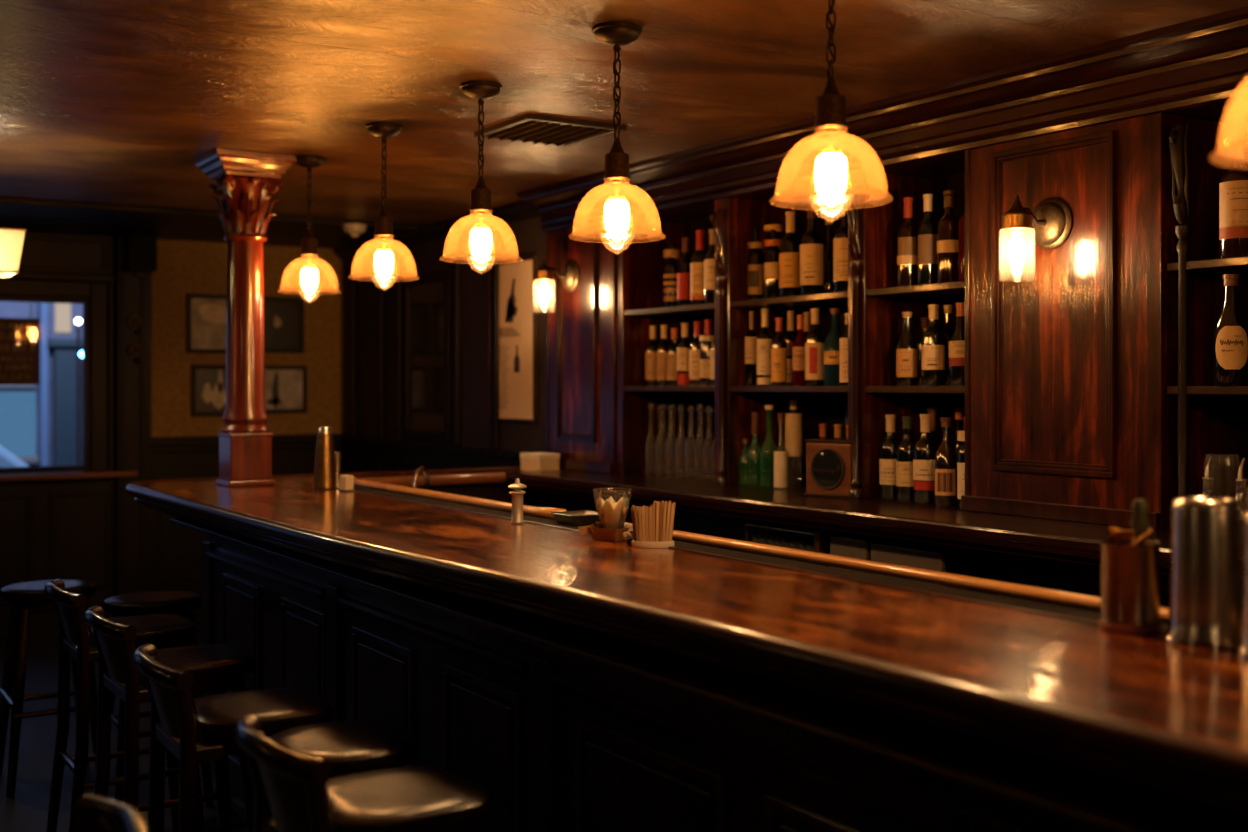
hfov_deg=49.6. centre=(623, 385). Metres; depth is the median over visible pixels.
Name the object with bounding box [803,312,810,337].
wine bottle
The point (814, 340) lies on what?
wine bottle
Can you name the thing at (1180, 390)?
shelf
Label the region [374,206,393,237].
socket
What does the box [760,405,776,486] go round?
bottle
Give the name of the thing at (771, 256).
wine bottle
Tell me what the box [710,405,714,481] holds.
glass bottle
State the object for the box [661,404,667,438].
glass bottle
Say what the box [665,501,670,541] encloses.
wooden stirrer
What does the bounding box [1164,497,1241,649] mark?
tin
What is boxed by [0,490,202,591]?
trim
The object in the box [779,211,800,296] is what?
wine bottle
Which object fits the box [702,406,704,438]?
glass bottle
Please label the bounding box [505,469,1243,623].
counter
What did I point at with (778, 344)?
wine bottle
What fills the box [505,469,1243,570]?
countertop
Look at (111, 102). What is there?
ceiling
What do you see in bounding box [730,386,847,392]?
shelf
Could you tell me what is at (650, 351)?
wine bottle
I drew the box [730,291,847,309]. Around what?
shelf
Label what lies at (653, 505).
stick
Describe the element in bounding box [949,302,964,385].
wine bottle
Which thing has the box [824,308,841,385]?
bottle
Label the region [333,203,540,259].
trim
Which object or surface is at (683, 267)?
wine bottle
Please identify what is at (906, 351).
wine bottle
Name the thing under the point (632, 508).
wooden stirrer
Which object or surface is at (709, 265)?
wine bottle
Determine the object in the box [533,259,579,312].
wall sconce
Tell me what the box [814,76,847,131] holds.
socket
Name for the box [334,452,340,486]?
jigger
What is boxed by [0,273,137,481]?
window
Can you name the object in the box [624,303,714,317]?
shelf
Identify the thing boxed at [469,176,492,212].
socket
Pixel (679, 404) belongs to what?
glass bottle
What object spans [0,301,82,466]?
window
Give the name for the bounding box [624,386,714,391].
shelf
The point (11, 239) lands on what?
ceiling lamp
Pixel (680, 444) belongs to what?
glass bottle
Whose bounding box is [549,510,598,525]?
steel tray
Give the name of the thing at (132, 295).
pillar
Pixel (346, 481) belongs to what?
block
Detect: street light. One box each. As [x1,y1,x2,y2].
[75,318,81,464]
[79,351,82,464]
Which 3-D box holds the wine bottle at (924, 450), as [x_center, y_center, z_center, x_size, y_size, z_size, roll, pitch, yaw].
[1.058,0.254,4.740,0.085,0.311,0.085,0,0,-33]
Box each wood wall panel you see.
[546,221,615,473]
[961,112,1236,529]
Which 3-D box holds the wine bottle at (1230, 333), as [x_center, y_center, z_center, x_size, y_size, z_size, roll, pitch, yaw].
[1.667,-0.153,3.708,0.093,0.306,0.091,0,0,-33]
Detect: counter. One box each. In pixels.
[126,466,1247,831]
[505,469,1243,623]
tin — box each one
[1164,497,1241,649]
[1236,512,1247,659]
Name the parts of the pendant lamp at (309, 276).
lamp shade, cord, chain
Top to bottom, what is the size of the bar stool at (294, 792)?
0.900 m
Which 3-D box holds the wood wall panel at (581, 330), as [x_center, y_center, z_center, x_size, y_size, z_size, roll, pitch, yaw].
[-0.078,-0.185,6.667,0.383,1.188,0.640,0,0,-33]
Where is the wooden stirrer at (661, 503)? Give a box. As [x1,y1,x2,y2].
[659,502,662,541]
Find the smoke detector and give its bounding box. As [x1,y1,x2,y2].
[343,223,365,236]
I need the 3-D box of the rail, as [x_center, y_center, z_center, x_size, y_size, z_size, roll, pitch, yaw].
[0.511,0.431,3.029,0.120,0.010,6.360,0,0,-33]
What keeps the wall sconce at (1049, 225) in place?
attached to the wood wall panel at (1070, 414)
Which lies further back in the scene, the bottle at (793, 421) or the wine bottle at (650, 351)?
the wine bottle at (650, 351)
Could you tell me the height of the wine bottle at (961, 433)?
0.306 m
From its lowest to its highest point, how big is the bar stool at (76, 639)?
0.900 m
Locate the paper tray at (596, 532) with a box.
[578,522,633,541]
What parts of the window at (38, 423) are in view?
door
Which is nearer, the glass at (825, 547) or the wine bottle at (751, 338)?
the glass at (825, 547)
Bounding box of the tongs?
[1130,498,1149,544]
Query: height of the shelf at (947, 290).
0.024 m
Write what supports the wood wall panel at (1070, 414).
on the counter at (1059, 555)
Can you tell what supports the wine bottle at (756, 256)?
on the bar cabinet at (874, 303)
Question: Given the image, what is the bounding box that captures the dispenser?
[508,478,526,523]
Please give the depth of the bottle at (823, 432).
5.46 m
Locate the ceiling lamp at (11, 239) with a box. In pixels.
[0,228,25,277]
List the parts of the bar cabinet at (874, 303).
head panel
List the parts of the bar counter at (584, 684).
panel frame, ledge moulding, panel frame, panel frame, ledge moulding, arm rail, panel frame, panel frame, ledge moulding, panel frame, arm rail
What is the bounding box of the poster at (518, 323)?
[487,255,537,422]
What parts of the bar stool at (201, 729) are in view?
leg, rail, panel, leg, rail, seat frame, seat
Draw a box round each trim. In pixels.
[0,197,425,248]
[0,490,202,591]
[19,231,113,274]
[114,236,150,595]
[151,433,343,452]
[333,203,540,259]
[341,436,528,472]
[349,226,500,449]
[516,6,1247,232]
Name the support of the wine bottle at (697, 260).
on the bar cabinet at (874, 303)
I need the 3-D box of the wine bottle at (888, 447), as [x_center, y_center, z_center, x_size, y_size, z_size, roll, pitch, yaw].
[0.965,0.257,4.887,0.079,0.306,0.079,0,0,-33]
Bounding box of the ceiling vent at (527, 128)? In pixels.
[474,114,625,146]
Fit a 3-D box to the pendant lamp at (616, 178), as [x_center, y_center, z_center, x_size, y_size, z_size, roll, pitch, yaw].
[-0.019,-0.662,3.659,0.264,0.614,0.264,0,0,15]
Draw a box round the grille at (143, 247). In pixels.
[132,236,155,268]
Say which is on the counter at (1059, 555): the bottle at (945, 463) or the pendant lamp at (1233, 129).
the bottle at (945, 463)
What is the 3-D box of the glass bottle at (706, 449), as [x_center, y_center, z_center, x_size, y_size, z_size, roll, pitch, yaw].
[0.369,0.249,5.860,0.062,0.321,0.062,0,0,-33]
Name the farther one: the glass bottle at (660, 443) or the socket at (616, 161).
the glass bottle at (660, 443)
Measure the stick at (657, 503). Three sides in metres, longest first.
0.115 x 0.007 x 0.002 m
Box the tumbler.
[593,487,631,529]
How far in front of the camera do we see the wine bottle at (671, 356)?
6.12 m
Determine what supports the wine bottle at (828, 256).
on the bar cabinet at (874, 303)
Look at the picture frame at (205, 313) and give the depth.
8.89 m
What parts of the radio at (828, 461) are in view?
foot trim, oval glass, oval frame, trim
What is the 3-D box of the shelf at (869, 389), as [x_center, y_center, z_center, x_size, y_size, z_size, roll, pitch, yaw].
[1.152,0.012,4.774,0.343,0.024,0.495,0,0,-33]
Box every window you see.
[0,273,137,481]
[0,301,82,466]
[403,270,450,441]
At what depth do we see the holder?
3.49 m
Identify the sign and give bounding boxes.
[0,302,39,384]
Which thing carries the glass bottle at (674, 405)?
on the counter at (1059, 555)
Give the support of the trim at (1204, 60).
attached to the bar cabinet at (874, 303)
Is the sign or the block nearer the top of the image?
the sign
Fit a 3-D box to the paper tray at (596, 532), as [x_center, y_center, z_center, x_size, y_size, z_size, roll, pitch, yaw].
[-0.045,0.396,3.680,0.110,0.045,0.128,0,0,37]
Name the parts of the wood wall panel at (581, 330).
moulding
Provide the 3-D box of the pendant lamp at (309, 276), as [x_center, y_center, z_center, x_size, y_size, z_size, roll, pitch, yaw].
[-1.333,-0.660,5.721,0.264,0.619,0.264,0,0,-35]
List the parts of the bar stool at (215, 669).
leg, rail, panel, rail, leg, seat, seat frame, leg, leg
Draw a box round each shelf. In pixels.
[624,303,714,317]
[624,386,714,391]
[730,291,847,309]
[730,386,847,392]
[866,281,964,298]
[866,386,964,392]
[1167,256,1247,276]
[1167,386,1247,394]
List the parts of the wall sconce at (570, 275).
lamp shade, arm, plate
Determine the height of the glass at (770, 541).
0.078 m
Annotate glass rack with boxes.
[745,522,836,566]
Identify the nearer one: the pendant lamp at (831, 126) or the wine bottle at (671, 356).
the pendant lamp at (831, 126)
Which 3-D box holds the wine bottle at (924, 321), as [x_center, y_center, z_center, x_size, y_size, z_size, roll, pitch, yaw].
[1.107,-0.126,4.963,0.068,0.251,0.068,0,0,-33]
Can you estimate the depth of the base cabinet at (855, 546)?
4.54 m
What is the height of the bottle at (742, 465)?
0.191 m
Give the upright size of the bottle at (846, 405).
0.336 m
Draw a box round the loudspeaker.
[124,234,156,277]
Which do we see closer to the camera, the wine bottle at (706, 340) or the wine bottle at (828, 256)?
the wine bottle at (828, 256)
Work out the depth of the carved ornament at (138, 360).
8.54 m
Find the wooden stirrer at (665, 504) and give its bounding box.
[662,503,666,541]
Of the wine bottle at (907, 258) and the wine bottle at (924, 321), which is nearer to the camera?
the wine bottle at (907, 258)
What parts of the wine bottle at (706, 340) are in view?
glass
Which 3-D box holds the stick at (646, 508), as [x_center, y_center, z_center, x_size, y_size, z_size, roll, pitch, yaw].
[0.060,0.364,3.503,0.007,0.101,0.002,-2,-1,18]
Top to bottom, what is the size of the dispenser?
0.138 m
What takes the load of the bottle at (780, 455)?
on the counter at (1059, 555)
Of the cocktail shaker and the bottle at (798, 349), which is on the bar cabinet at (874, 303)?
the bottle at (798, 349)
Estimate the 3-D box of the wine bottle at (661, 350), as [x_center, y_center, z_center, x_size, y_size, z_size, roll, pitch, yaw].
[0.184,-0.141,6.224,0.073,0.281,0.073,0,0,-33]
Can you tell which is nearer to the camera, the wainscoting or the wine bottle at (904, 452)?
the wine bottle at (904, 452)
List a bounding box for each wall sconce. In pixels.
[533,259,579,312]
[999,195,1071,281]
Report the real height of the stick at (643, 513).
0.099 m
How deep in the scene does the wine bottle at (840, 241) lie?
5.06 m
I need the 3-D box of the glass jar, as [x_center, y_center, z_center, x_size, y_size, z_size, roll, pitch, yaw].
[1.615,0.297,3.645,0.092,0.225,0.091,0,0,-33]
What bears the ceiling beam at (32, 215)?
attached to the wainscoting
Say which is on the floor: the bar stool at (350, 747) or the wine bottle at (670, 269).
the bar stool at (350, 747)
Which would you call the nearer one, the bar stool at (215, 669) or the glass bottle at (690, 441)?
the bar stool at (215, 669)
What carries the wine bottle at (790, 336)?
on the bar cabinet at (874, 303)
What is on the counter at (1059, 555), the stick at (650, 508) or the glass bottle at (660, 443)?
the glass bottle at (660, 443)
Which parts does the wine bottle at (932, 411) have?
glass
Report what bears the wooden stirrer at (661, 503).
in the holder
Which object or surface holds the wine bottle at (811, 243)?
on the bar cabinet at (874, 303)
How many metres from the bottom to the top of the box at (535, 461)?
0.086 m
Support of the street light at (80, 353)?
on the ground
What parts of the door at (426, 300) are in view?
dark glass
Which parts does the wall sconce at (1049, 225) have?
lamp shade, arm, plate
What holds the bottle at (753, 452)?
on the counter at (1059, 555)
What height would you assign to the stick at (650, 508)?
0.099 m
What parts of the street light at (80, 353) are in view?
post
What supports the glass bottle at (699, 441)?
on the counter at (1059, 555)
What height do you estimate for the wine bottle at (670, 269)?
0.300 m
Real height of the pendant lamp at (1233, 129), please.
0.668 m
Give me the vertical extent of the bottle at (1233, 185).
0.331 m
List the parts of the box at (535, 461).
lid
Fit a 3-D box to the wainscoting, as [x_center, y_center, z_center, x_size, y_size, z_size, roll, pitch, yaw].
[-5.158,0.275,7.445,7.700,2.490,0.100,0,0,-33]
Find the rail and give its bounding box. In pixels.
[339,486,1168,632]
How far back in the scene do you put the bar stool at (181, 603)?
4.83 m
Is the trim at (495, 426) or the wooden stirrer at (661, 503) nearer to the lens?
the wooden stirrer at (661, 503)
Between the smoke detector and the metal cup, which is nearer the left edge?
the smoke detector
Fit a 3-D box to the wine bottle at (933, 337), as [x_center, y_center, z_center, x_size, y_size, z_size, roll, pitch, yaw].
[1.089,-0.143,4.749,0.081,0.286,0.081,0,0,-33]
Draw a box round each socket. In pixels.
[301,228,317,255]
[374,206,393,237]
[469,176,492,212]
[603,138,630,181]
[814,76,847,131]
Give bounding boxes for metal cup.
[1098,539,1161,634]
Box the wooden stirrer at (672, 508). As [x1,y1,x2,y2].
[669,503,673,540]
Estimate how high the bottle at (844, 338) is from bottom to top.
0.271 m
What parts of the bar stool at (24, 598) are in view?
leg, leg, seat, seat frame, leg, leg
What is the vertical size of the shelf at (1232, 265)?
0.024 m
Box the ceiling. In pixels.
[0,0,1247,226]
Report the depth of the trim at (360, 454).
8.32 m
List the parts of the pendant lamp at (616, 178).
lamp shade, cord, chain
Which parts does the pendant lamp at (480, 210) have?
lamp shade, cord, chain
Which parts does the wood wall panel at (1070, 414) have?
moulding, rail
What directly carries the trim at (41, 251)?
attached to the wainscoting
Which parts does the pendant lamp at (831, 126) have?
cord, chain, lamp shade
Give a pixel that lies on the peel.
(1117, 534)
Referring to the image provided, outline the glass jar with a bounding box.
[1204,454,1239,498]
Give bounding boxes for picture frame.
[186,293,226,353]
[191,365,225,416]
[264,296,303,352]
[265,365,306,412]
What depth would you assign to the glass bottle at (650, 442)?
6.22 m
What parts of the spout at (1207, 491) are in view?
glass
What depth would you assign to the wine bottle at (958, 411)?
4.81 m
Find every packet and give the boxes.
[623,532,631,539]
[624,523,632,531]
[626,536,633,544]
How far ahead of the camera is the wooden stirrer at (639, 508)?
3.50 m
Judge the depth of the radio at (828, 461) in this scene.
4.97 m
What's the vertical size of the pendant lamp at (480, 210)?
0.610 m
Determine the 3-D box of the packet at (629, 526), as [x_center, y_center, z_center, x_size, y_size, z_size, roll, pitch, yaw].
[0.012,0.386,3.678,0.027,0.024,0.024,0,0,-33]
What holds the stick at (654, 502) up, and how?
in the holder
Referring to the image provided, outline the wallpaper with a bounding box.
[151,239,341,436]
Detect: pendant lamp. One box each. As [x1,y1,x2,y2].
[277,154,340,294]
[348,122,419,281]
[440,81,521,263]
[568,22,665,242]
[770,0,892,209]
[1209,76,1247,168]
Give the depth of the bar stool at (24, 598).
5.11 m
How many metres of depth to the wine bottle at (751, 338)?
5.62 m
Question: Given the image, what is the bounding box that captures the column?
[194,148,296,486]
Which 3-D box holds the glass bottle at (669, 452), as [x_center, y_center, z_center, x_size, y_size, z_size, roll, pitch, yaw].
[0.213,0.250,6.106,0.062,0.320,0.062,0,0,-33]
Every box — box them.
[520,452,559,470]
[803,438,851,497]
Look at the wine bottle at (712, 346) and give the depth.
5.84 m
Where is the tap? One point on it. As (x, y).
(425, 472)
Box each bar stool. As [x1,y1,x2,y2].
[0,579,97,796]
[44,579,204,831]
[74,794,149,831]
[83,606,256,831]
[103,590,213,807]
[132,643,333,831]
[234,715,492,831]
[268,721,418,778]
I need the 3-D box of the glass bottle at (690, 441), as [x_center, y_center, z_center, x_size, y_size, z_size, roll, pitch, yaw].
[0.296,0.248,5.974,0.062,0.322,0.062,0,0,-33]
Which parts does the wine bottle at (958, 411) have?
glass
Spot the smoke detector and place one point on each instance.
(354, 229)
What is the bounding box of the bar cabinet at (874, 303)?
[616,99,1247,498]
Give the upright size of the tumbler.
0.129 m
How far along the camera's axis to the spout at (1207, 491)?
3.56 m
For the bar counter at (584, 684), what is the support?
on the floor
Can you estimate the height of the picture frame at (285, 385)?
0.325 m
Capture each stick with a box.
[634,506,638,540]
[642,507,645,540]
[645,507,648,541]
[649,507,651,541]
[652,503,654,541]
[654,502,655,541]
[656,501,658,541]
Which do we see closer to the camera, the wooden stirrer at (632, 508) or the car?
the wooden stirrer at (632, 508)
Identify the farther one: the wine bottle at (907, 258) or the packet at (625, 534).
the wine bottle at (907, 258)
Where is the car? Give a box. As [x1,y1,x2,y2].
[0,445,28,466]
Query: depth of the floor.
5.49 m
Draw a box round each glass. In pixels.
[767,536,779,557]
[806,542,813,563]
[822,543,829,565]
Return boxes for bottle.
[644,403,655,474]
[645,326,657,385]
[654,405,665,475]
[656,325,669,385]
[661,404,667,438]
[664,243,679,306]
[664,406,675,476]
[666,328,677,385]
[670,404,676,438]
[674,406,685,477]
[677,238,690,305]
[677,323,690,385]
[679,404,686,438]
[684,406,694,478]
[689,321,701,385]
[690,230,705,304]
[693,404,704,479]
[700,320,714,385]
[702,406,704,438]
[702,406,712,480]
[704,229,714,302]
[710,338,714,385]
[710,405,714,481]
[738,439,747,484]
[745,311,756,385]
[746,412,760,485]
[748,228,764,299]
[757,308,772,385]
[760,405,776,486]
[764,224,782,297]
[771,318,786,385]
[774,413,787,488]
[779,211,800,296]
[783,311,796,385]
[785,400,801,486]
[792,315,805,385]
[800,207,823,294]
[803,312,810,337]
[805,308,824,385]
[819,424,826,438]
[824,216,833,292]
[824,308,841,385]
[833,202,847,291]
[834,424,841,438]
[840,313,847,385]
[841,404,847,438]
[879,415,898,499]
[896,312,917,385]
[896,416,915,501]
[897,197,917,286]
[913,414,936,503]
[916,318,928,385]
[918,194,936,284]
[922,304,944,385]
[927,408,936,442]
[934,418,956,505]
[937,190,958,282]
[942,305,953,385]
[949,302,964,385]
[955,408,962,452]
[957,417,964,507]
[958,213,964,280]
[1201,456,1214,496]
[1213,274,1247,385]
[1219,135,1247,257]
[1234,458,1247,545]
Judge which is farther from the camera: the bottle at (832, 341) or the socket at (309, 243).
the socket at (309, 243)
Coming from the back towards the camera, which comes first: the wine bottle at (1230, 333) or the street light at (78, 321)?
the street light at (78, 321)
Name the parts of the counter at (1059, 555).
edge moulding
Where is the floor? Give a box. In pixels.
[0,617,247,831]
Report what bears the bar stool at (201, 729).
on the floor
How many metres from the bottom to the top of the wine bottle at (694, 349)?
0.286 m
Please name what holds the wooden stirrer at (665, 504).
in the holder
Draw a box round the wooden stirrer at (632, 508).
[631,507,636,540]
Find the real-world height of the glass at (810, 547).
0.078 m
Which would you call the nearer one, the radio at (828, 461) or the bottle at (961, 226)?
the bottle at (961, 226)
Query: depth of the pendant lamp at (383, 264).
5.00 m
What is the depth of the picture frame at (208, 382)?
8.90 m
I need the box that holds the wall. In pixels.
[342,202,563,472]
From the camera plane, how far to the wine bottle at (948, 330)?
4.84 m
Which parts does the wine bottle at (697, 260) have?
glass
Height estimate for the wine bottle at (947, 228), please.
0.326 m
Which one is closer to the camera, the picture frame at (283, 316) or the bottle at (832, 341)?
the bottle at (832, 341)
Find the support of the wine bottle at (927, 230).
on the bar cabinet at (874, 303)
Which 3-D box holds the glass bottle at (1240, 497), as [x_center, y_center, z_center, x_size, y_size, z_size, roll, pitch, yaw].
[1.595,0.298,3.490,0.068,0.224,0.068,0,0,-33]
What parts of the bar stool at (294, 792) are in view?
leg, rail, rail, panel, leg, seat, seat frame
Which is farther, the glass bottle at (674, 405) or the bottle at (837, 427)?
the glass bottle at (674, 405)
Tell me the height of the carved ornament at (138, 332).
0.133 m
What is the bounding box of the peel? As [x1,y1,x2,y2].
[1107,527,1151,544]
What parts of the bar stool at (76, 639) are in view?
leg, rail, panel, leg, rail, seat, seat frame, leg, leg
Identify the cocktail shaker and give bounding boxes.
[313,426,336,489]
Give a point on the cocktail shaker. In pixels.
(324, 471)
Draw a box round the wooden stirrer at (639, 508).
[638,507,642,540]
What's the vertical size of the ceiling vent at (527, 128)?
0.031 m
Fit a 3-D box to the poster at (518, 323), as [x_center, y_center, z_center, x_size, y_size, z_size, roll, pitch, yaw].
[-0.603,-0.242,7.251,0.020,0.875,0.546,0,0,-33]
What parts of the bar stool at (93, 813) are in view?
panel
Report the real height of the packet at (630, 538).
0.023 m
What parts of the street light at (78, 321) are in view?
post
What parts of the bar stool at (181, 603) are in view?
leg, leg, seat, seat frame, leg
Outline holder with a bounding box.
[632,540,673,547]
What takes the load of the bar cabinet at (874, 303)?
on the counter at (1059, 555)
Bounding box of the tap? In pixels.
[412,466,429,489]
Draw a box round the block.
[339,475,354,491]
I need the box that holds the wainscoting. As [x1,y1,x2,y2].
[0,271,341,634]

